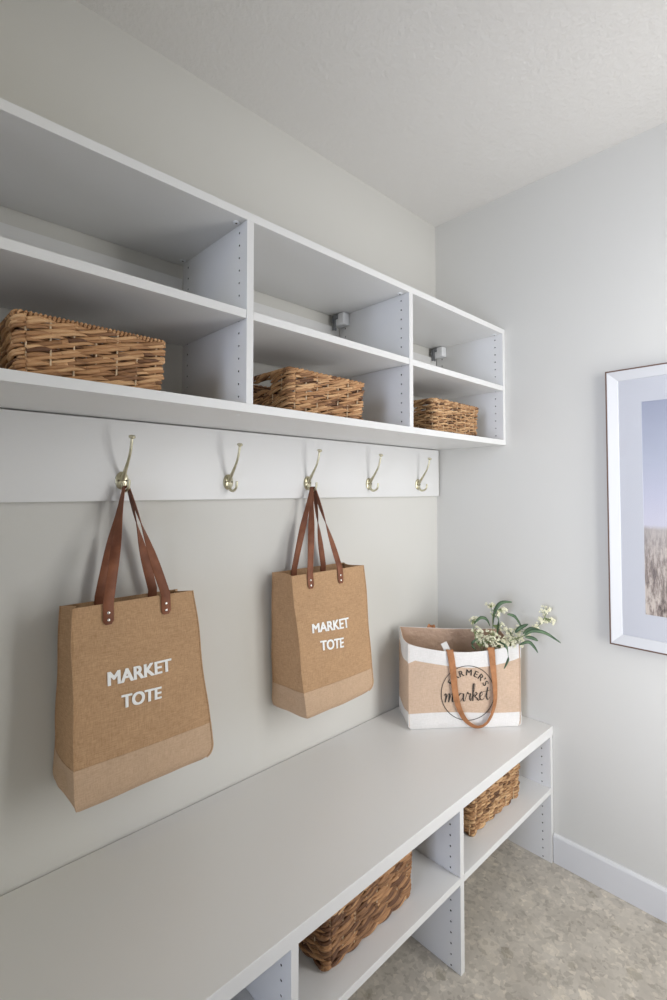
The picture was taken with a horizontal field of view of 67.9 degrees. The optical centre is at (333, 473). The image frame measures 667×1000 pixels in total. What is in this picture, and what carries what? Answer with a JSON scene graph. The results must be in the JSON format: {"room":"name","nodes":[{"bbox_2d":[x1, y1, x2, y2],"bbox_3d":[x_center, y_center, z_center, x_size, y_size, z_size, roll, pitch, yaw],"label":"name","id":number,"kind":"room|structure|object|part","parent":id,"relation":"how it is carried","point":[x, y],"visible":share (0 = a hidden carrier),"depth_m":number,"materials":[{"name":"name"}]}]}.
{"room":"mudroom","nodes":[
{"label":"mudroom","id":0,"kind":"room"},
{"bbox_2d":[0,0,437,896],"bbox_3d":[-0.762,0.117,1.133,3.520,2.560,0.120,2,-3,-44],"label":"wall","id":1,"kind":"structure","parent":0,"point":[62,62],"depth_m":1.40,"materials":[{"name":"white paint"}]},
{"bbox_2d":[0,409,438,502],"bbox_3d":[-0.421,-0.030,1.368,2.445,0.203,0.018,2,-3,-44],"label":"board","id":2,"kind":"object","parent":1,"relation":"attached to","point":[45,457],"visible":1,"depth_m":1.36,"materials":[{"name":"white wood"}]},
{"bbox_2d":[115,435,135,492],"bbox_3d":[-0.509,-0.024,1.223,0.033,0.141,0.071,2,-3,-44],"label":"coat hook","id":3,"kind":"object","parent":2,"relation":"attached to","point":[121,479],"visible":0.95,"depth_m":1.23,"materials":[{"name":"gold metal"}]},
{"bbox_2d":[53,485,213,812],"bbox_3d":[-0.476,0.377,1.211,0.336,0.696,0.140,2,-3,-44],"label":"tote","id":4,"kind":"object","parent":3,"relation":"hanging from","point":[132,710],"visible":1,"depth_m":1.14,"materials":[{"name":"brown fabric"}]},
{"bbox_3d":[-0.508,0.187,1.231,0.154,0.311,0.026,2,-3,-44],"label":"handle","id":5,"kind":"part","parent":4,"relation":"part of","materials":[{"name":"brown leather"}]},
{"bbox_3d":[-0.487,0.185,1.198,0.159,0.314,0.089,2,-3,-44],"label":"handle","id":6,"kind":"part","parent":4,"relation":"part of","materials":[{"name":"brown leather"}]},
{"bbox_2d":[223,443,242,491],"bbox_3d":[-0.287,-0.017,1.435,0.033,0.141,0.071,2,-3,-44],"label":"coat hook","id":7,"kind":"object","parent":2,"relation":"attached to","point":[228,480],"visible":1,"depth_m":1.44,"materials":[{"name":"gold metal"}]},
{"bbox_2d":[304,449,321,491],"bbox_3d":[-0.065,-0.011,1.648,0.033,0.141,0.071,2,-3,-44],"label":"coat hook","id":8,"kind":"object","parent":2,"relation":"attached to","point":[307,481],"visible":0.99,"depth_m":1.65,"materials":[{"name":"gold metal"}]},
{"bbox_2d":[271,487,373,718],"bbox_3d":[-0.033,0.393,1.634,0.340,0.702,0.142,2,-3,-44],"label":"tote","id":9,"kind":"object","parent":8,"relation":"hanging from","point":[321,657],"visible":1,"depth_m":1.56,"materials":[{"name":"brown fabric"}]},
{"bbox_3d":[-0.072,0.202,1.652,0.152,0.314,0.033,2,-3,-44],"label":"handle","id":10,"kind":"part","parent":9,"relation":"part of","materials":[{"name":"brown leather"}]},
{"bbox_3d":[-0.051,0.200,1.614,0.154,0.317,0.088,2,-3,-44],"label":"handle","id":11,"kind":"part","parent":9,"relation":"part of","materials":[{"name":"brown leather"}]},
{"bbox_2d":[366,454,382,491],"bbox_3d":[0.158,-0.004,1.860,0.033,0.141,0.071,2,-3,-44],"label":"coat hook","id":12,"kind":"object","parent":2,"relation":"attached to","point":[368,481],"visible":1,"depth_m":1.87,"materials":[{"name":"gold metal"}]},
{"bbox_2d":[415,458,431,490],"bbox_3d":[0.380,0.003,2.072,0.033,0.141,0.071,2,-3,-44],"label":"coat hook","id":13,"kind":"object","parent":2,"relation":"attached to","point":[417,483],"visible":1,"depth_m":2.08,"materials":[{"name":"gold metal"}]},
{"bbox_2d":[0,98,505,449],"bbox_3d":[-0.308,-0.372,1.269,2.456,0.470,0.329,2,-3,-44],"label":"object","id":14,"kind":"object","parent":1,"relation":"attached to","point":[52,172],"visible":0.94,"depth_m":1.21,"materials":[{"name":"white wood"}]},
{"bbox_2d":[0,309,165,390],"bbox_3d":[-0.542,-0.224,1.042,0.287,0.116,0.277,2,-3,-44],"label":"woven basket","id":15,"kind":"object","parent":14,"relation":"on","point":[138,365],"visible":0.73,"depth_m":0.93,"materials":[{"name":"beige wicker"}]},
{"bbox_3d":[-0.637,-0.509,1.178,0.590,0.078,0.012,2,-3,-44],"label":"mounting rail","id":16,"kind":"part","parent":14,"relation":"part of","materials":[{"name":"white plastic"}]},
{"bbox_2d":[0,236,245,345],"bbox_3d":[-0.523,-0.373,1.054,0.591,0.020,0.312,2,-3,-44],"label":"shelf","id":17,"kind":"object","parent":14,"relation":"attached to","point":[34,279],"depth_m":1.04,"materials":[{"name":"white laminate"}]},
{"bbox_3d":[-0.308,-0.148,1.262,2.456,0.020,0.328,2,-3,-44],"label":"panel","id":18,"kind":"part","parent":14,"relation":"part of","materials":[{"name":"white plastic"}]},
{"bbox_3d":[-0.196,-0.496,1.599,0.589,0.078,0.012,2,-3,-44],"label":"mounting rail","id":19,"kind":"part","parent":14,"relation":"part of","materials":[{"name":"white plastic"}]},
{"bbox_2d":[253,366,364,419],"bbox_3d":[-0.097,-0.213,1.476,0.302,0.124,0.269,2,-3,-44],"label":"woven basket","id":20,"kind":"object","parent":14,"relation":"on","point":[330,395],"visible":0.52,"depth_m":1.36,"materials":[{"name":"beige wicker"}]},
{"bbox_2d":[253,312,408,378],"bbox_3d":[-0.082,-0.359,1.475,0.590,0.020,0.312,2,-3,-44],"label":"shelf","id":21,"kind":"object","parent":14,"relation":"attached to","point":[276,342],"depth_m":1.44,"materials":[{"name":"white laminate"}]},
{"bbox_3d":[0.243,-0.482,2.020,0.587,0.078,0.012,2,-3,-44],"label":"mounting rail","id":22,"kind":"part","parent":14,"relation":"part of","materials":[{"name":"white plastic"}]},
{"bbox_2d":[413,398,478,435],"bbox_3d":[0.372,-0.199,1.924,0.314,0.127,0.268,2,-3,-44],"label":"woven basket","id":23,"kind":"object","parent":14,"relation":"on","point":[445,415],"visible":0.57,"depth_m":1.79,"materials":[{"name":"brown wicker"}]},
{"bbox_2d":[413,359,502,399],"bbox_3d":[0.358,-0.346,1.896,0.588,0.020,0.312,2,-3,-44],"label":"shelf","id":24,"kind":"object","parent":14,"relation":"attached to","point":[429,381],"depth_m":1.90,"materials":[{"name":"white laminate"}]},
{"bbox_2d":[76,0,666,226],"bbox_3d":[-0.209,-1.231,0.598,3.520,0.100,1.720,2,-3,-44],"label":"ceiling","id":25,"kind":"structure","parent":0,"point":[447,109],"depth_m":1.44,"materials":[{"name":"white paint"}]},
{"bbox_2d":[348,839,666,999],"bbox_3d":[-0.210,1.427,0.512,3.520,0.100,1.720,2,-3,-44],"label":"floor","id":26,"kind":"structure","parent":0,"point":[535,929],"depth_m":1.47,"materials":[{"name":"beige carpet"}]},
{"bbox_2d":[0,706,553,999],"bbox_3d":[-0.409,1.149,1.004,2.899,0.487,0.500,2,-3,-44],"label":"bench","id":27,"kind":"object","parent":26,"relation":"on","point":[216,898],"visible":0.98,"depth_m":1.18,"materials":[{"name":"white wood"}]},
{"bbox_2d":[230,988,253,999],"bbox_3d":[-0.467,1.133,0.947,0.590,0.019,0.494,2,-3,-44],"label":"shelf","id":28,"kind":"object","parent":27,"relation":"attached to","point":[247,993],"depth_m":1.07,"materials":[{"name":"white laminate"}]},
{"bbox_2d":[299,851,411,971],"bbox_3d":[0.006,1.068,1.319,0.336,0.135,0.278,2,-3,-44],"label":"woven basket","id":29,"kind":"object","parent":27,"relation":"on","point":[327,945],"visible":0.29,"depth_m":1.19,"materials":[{"name":"beige wicker"}]},
{"bbox_2d":[298,849,459,999],"bbox_3d":[-0.027,1.147,1.368,0.590,0.019,0.494,2,-3,-44],"label":"shelf","id":30,"kind":"object","parent":27,"relation":"attached to","point":[433,880],"depth_m":1.21,"materials":[{"name":"white laminate"}]},
{"bbox_2d":[399,624,520,728],"bbox_3d":[0.476,0.764,1.889,0.426,0.338,0.195,0,-2,-5],"label":"bag","id":31,"kind":"object","parent":27,"relation":"on","point":[445,682],"visible":0.97,"depth_m":1.82,"materials":[{"name":"beige fabric"}]},
{"bbox_3d":[0.507,0.785,1.811,0.187,0.286,0.033,0,-2,-5],"label":"handle","id":32,"kind":"part","parent":31,"relation":"part of","materials":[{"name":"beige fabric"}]},
{"bbox_2d":[469,616,491,650],"bbox_3d":[0.548,0.725,1.878,0.109,0.379,0.053,0,-2,4],"label":"flower sprig","id":33,"kind":"object","parent":31,"relation":"in","point":[478,639],"visible":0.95,"depth_m":1.86,"materials":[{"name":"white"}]},
{"bbox_3d":[0.546,0.729,1.878,0.105,0.372,0.045,0,-2,4],"label":"stem","id":34,"kind":"part","parent":33,"relation":"part of","materials":[{"name":"green"}]},
{"bbox_2d":[484,600,511,638],"bbox_3d":[0.587,0.694,1.864,0.161,0.441,0.059,0,-2,5],"label":"flower sprig","id":35,"kind":"object","parent":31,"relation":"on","point":[502,609],"visible":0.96,"depth_m":1.86,"materials":[{"name":"green"}]},
{"bbox_3d":[0.579,0.701,1.872,0.145,0.428,0.036,0,-2,6],"label":"stem","id":36,"kind":"part","parent":35,"relation":"part of","materials":[{"name":"green plant"}]},
{"bbox_2d":[483,635,515,668],"bbox_3d":[0.601,0.759,1.859,0.097,0.311,0.161,2,-3,-44],"label":"flower sprig","id":37,"kind":"object","parent":31,"relation":"in","point":[495,642],"visible":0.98,"depth_m":1.84,"materials":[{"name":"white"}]},
{"bbox_3d":[0.592,0.760,1.846,0.170,0.308,0.057,0,-2,8],"label":"stem","id":38,"kind":"part","parent":37,"relation":"part of","materials":[{"name":"green"}]},
{"bbox_2d":[502,613,527,647],"bbox_3d":[0.617,0.716,1.854,0.211,0.396,0.064,0,-2,7],"label":"flower sprig","id":39,"kind":"object","parent":31,"relation":"in","point":[508,634],"visible":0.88,"depth_m":1.84,"materials":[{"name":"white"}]},
{"bbox_2d":[509,605,560,652],"bbox_3d":[0.664,0.699,1.815,0.314,0.428,0.089,0,-2,15],"label":"flower sprig","id":40,"kind":"object","parent":31,"relation":"in","point":[533,629],"visible":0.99,"depth_m":1.79,"materials":[{"name":"green"}]},
{"bbox_3d":[0.661,0.701,1.834,0.299,0.425,0.046,-1,-2,16],"label":"stem","id":41,"kind":"part","parent":40,"relation":"part of","materials":[{"name":"green plant"}]},
{"bbox_2d":[463,763,519,836],"bbox_3d":[0.462,1.083,1.761,0.347,0.136,0.278,2,-3,-44],"label":"woven basket","id":42,"kind":"object","parent":27,"relation":"on","point":[483,808],"visible":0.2,"depth_m":1.64,"materials":[{"name":"brown wicker"}]},
{"bbox_2d":[464,775,550,880],"bbox_3d":[0.413,1.161,1.788,0.588,0.019,0.494,2,-3,-44],"label":"shelf","id":43,"kind":"object","parent":27,"relation":"attached to","point":[533,790],"depth_m":1.63,"materials":[{"name":"white laminate"}]},
{"bbox_2d":[435,122,666,887],"bbox_3d":[1.061,0.135,1.686,0.120,2.560,1.600,2,-3,-44],"label":"wall","id":44,"kind":"structure","parent":0,"point":[571,262],"depth_m":1.81,"materials":[{"name":"white paint"}]},
{"bbox_2d":[553,833,666,922],"bbox_3d":[1.187,1.356,1.419,0.012,0.102,1.096,2,-3,-44],"label":"baseboard","id":45,"kind":"structure","parent":44,"relation":"attached to","point":[643,893],"depth_m":1.67,"materials":[{"name":"white paint"}]},
{"bbox_2d":[605,362,666,654],"bbox_3d":[1.191,0.105,1.446,0.023,0.928,0.711,2,-3,-44],"label":"framed picture","id":46,"kind":"object","parent":44,"relation":"attached to","point":[636,397],"visible":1,"depth_m":1.64,"materials":[{"name":"white paper"}]},
{"bbox_2d":[641,399,666,617],"bbox_3d":[1.198,0.105,1.452,0.001,0.720,0.525,2,-3,-44],"label":"print","id":47,"kind":"object","parent":46,"relation":"attached to","point":[653,411],"depth_m":1.61}
]}

